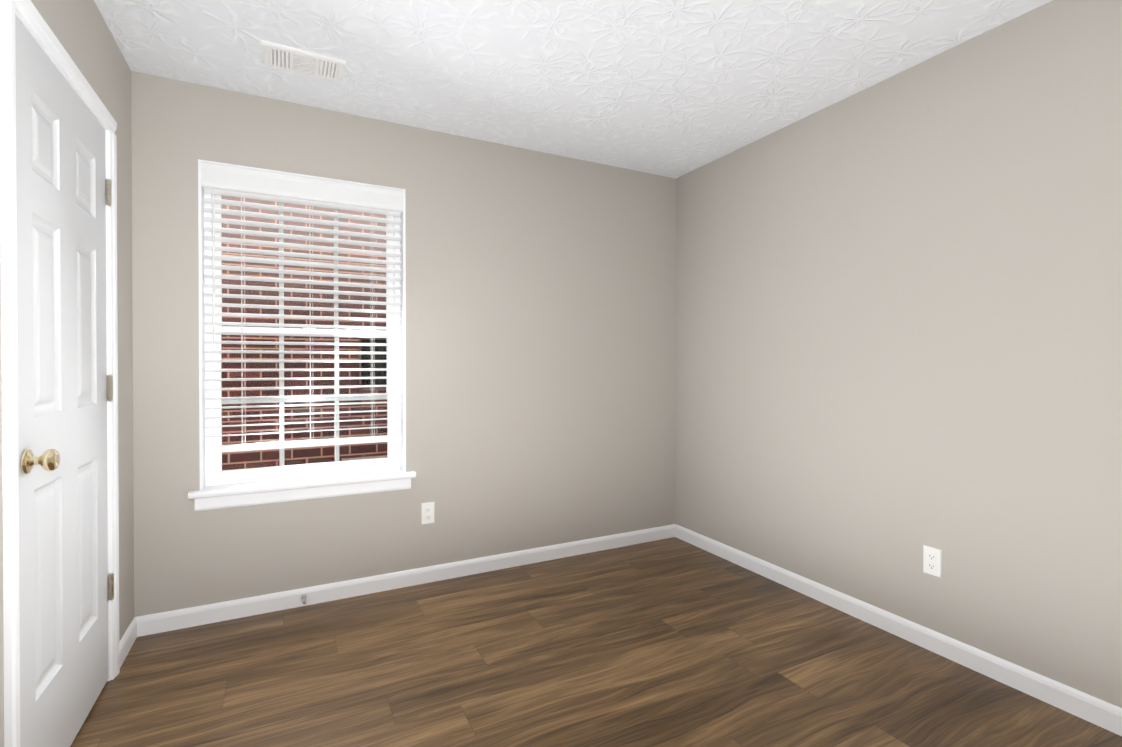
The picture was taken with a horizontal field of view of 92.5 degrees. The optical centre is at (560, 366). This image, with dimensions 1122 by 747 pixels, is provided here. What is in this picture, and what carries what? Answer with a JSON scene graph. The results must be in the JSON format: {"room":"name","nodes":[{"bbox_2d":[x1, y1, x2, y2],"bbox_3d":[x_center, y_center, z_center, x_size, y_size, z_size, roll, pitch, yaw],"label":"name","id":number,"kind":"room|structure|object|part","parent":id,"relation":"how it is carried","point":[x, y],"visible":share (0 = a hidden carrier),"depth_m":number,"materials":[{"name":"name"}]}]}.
{"room":"empty bedroom","nodes":[
{"label":"empty bedroom","id":0,"kind":"room"},
{"bbox_2d":[0,0,133,746],"bbox_3d":[-1.050,-0.041,0.584,0.160,2.440,3.810,0,0,-27],"label":"wall","id":1,"kind":"structure","parent":0,"point":[81,32],"depth_m":2.14,"materials":[{"name":"paint"}]},
{"bbox_2d":[0,0,119,746],"bbox_3d":[-1.572,0.119,1.613,0.188,2.105,0.895,0,0,-27],"label":"door frame","id":2,"kind":"structure","parent":1,"relation":"attached to","point":[29,14],"depth_m":1.27,"materials":[{"name":"white wood"}]},
{"bbox_2d":[15,15,113,746],"bbox_3d":[-1.496,0.146,1.658,0.098,2.028,0.776,0,0,-27],"label":"door","id":3,"kind":"structure","parent":1,"relation":"in","point":[62,355],"depth_m":1.58,"materials":[{"name":"white wood"}]},
{"bbox_3d":[-1.334,0.240,1.380,0.064,0.065,0.065,0,0,-27],"label":"knob","id":4,"kind":"part","parent":3,"relation":"part of","materials":[{"name":"gold metal"}]},
{"bbox_3d":[-1.687,0.086,1.986,0.045,1.565,0.017,0,0,-27],"label":"door hinges","id":5,"kind":"part","parent":3,"relation":"part of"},
{"bbox_2d":[119,616,142,666],"bbox_3d":[-1.769,1.126,2.182,0.012,0.084,0.285,0,0,-27],"label":"baseboard","id":6,"kind":"structure","parent":1,"relation":"attached to","point":[135,629],"depth_m":2.22,"materials":[{"name":"white wood"}]},
{"bbox_2d":[131,71,675,616],"bbox_3d":[-0.569,-0.058,3.061,3.275,2.440,0.160,0,0,-27],"label":"wall","id":7,"kind":"structure","parent":0,"point":[541,345],"depth_m":2.95,"materials":[{"name":"paint"}]},
{"bbox_2d":[198,159,405,489],"bbox_3d":[-1.265,-0.175,2.703,0.914,1.525,0.161,0,0,-27],"label":"window frame","id":8,"kind":"structure","parent":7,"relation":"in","point":[202,336],"depth_m":2.50,"materials":[{"name":"white wood"}]},
{"bbox_2d":[201,161,403,485],"bbox_3d":[-1.261,-0.184,2.696,0.890,1.483,0.176,0,0,-27],"label":"window unit","id":9,"kind":"structure","parent":8,"relation":"in","point":[218,181],"depth_m":2.65,"materials":[{"name":"white plastic"}]},
{"bbox_3d":[-1.290,-0.531,2.750,0.834,0.737,0.026,0,0,-27],"label":"sash","id":10,"kind":"part","parent":9,"relation":"part of","materials":[{"name":"white plastic"}]},
{"bbox_3d":[-1.287,-0.529,2.743,0.770,0.677,0.002,0,0,-27],"label":"sash glass","id":11,"kind":"part","parent":9,"relation":"part of","materials":[{"name":"clear glass"}]},
{"bbox_3d":[-1.276,0.169,2.728,0.834,0.728,0.026,0,0,-27],"label":"sash","id":12,"kind":"part","parent":9,"relation":"part of","materials":[{"name":"white plastic"}]},
{"bbox_3d":[-1.273,0.165,2.721,0.770,0.664,0.002,0,0,-27],"label":"sash glass","id":13,"kind":"part","parent":9,"relation":"part of","materials":[{"name":"clear glass"}]},
{"bbox_2d":[188,469,415,510],"bbox_3d":[-1.239,0.603,2.664,0.998,0.090,0.133,0,0,-27],"label":"window sill","id":14,"kind":"structure","parent":7,"relation":"attached to","point":[241,494],"depth_m":2.60,"materials":[{"name":"white wood"}]},
{"bbox_2d":[143,524,674,635],"bbox_3d":[-0.537,1.120,2.988,2.940,0.084,0.012,0,0,-27],"label":"baseboard","id":15,"kind":"structure","parent":7,"relation":"attached to","point":[161,622],"depth_m":2.78,"materials":[{"name":"white wood"}]},
{"bbox_2d":[302,594,306,603],"bbox_3d":[-1.235,1.119,2.582,0.022,0.022,0.076,0,0,-27],"label":"doorstop","id":16,"kind":"object","parent":15,"relation":"attached to","point":[304,596],"visible":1,"depth_m":2.59,"materials":[{"name":"white metal"}]},
{"bbox_2d":[421,502,433,523],"bbox_3d":[-0.718,0.789,2.896,0.070,0.114,0.008,0,0,-27],"label":"electrical outlet","id":17,"kind":"object","parent":7,"relation":"attached to","point":[427,513],"visible":1,"depth_m":2.89,"materials":[{"name":"white plastic"}]},
{"bbox_2d":[94,0,1051,178],"bbox_3d":[0.299,-1.326,1.356,3.275,0.120,3.970,0,0,-27],"label":"ceiling","id":18,"kind":"structure","parent":0,"point":[675,89],"depth_m":2.21,"materials":[{"name":"white paint"}]},
{"bbox_2d":[261,40,346,82],"bbox_3d":[-1.071,-1.268,2.241,0.310,0.010,0.190,0,0,-27],"label":"ceiling vent","id":19,"kind":"object","parent":18,"relation":"in","point":[287,58],"visible":1,"depth_m":2.23,"materials":[{"name":"white metal"}]},
{"bbox_2d":[70,537,1121,746],"bbox_3d":[0.299,1.224,1.374,3.275,0.100,3.970,0,0,-27],"label":"floor","id":20,"kind":"structure","parent":0,"point":[673,642],"depth_m":2.03,"materials":[{"name":"brown wood"}]},
{"bbox_2d":[675,0,1121,707],"bbox_3d":[1.722,-0.051,2.004,0.160,2.440,3.810,0,0,-27],"label":"wall","id":21,"kind":"structure","parent":0,"point":[899,320],"depth_m":2.19,"materials":[{"name":"paint"}]},
{"bbox_2d":[675,524,1121,735],"bbox_3d":[1.609,1.127,2.045,0.012,0.084,3.650,0,0,-27],"label":"baseboard","id":22,"kind":"structure","parent":21,"relation":"attached to","point":[1090,708],"depth_m":2.18,"materials":[{"name":"white wood"}]},
{"bbox_2d":[923,545,941,577],"bbox_3d":[1.526,0.800,2.208,0.008,0.114,0.070,0,0,-27],"label":"electrical outlet","id":23,"kind":"object","parent":21,"relation":"attached to","point":[932,560],"visible":1,"depth_m":2.20,"materials":[{"name":"white plastic"}]},
{"bbox_3d":[-1.017,1.805,4.052,14.000,0.100,1.990,0,0,-27],"label":"ground","id":24,"kind":"structure","parent":0,"visible":0},
{"bbox_2d":[222,195,386,469],"bbox_3d":[-1.264,-2.548,4.502,12.000,8.600,0.090,0,0,-27],"label":"brick building","id":25,"kind":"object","parent":24,"relation":"on","point":[320,451],"depth_m":4.09,"materials":[{"name":"red brick"}]},
{"bbox_2d":[341,455,386,460],"bbox_3d":[-1.207,0.787,4.470,1.150,0.130,0.060,0,0,-27],"label":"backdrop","id":26,"kind":"object","parent":25,"relation":"attached to","point":[360,458],"depth_m":4.28,"materials":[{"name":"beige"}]},
{"bbox_2d":[359,337,386,390],"bbox_3d":[-1.523,-0.028,4.423,0.280,0.440,0.035,0,0,-27],"label":"window","id":27,"kind":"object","parent":25,"relation":"attached to","point":[380,356],"depth_m":4.41,"materials":[{"name":"black"}]}
]}

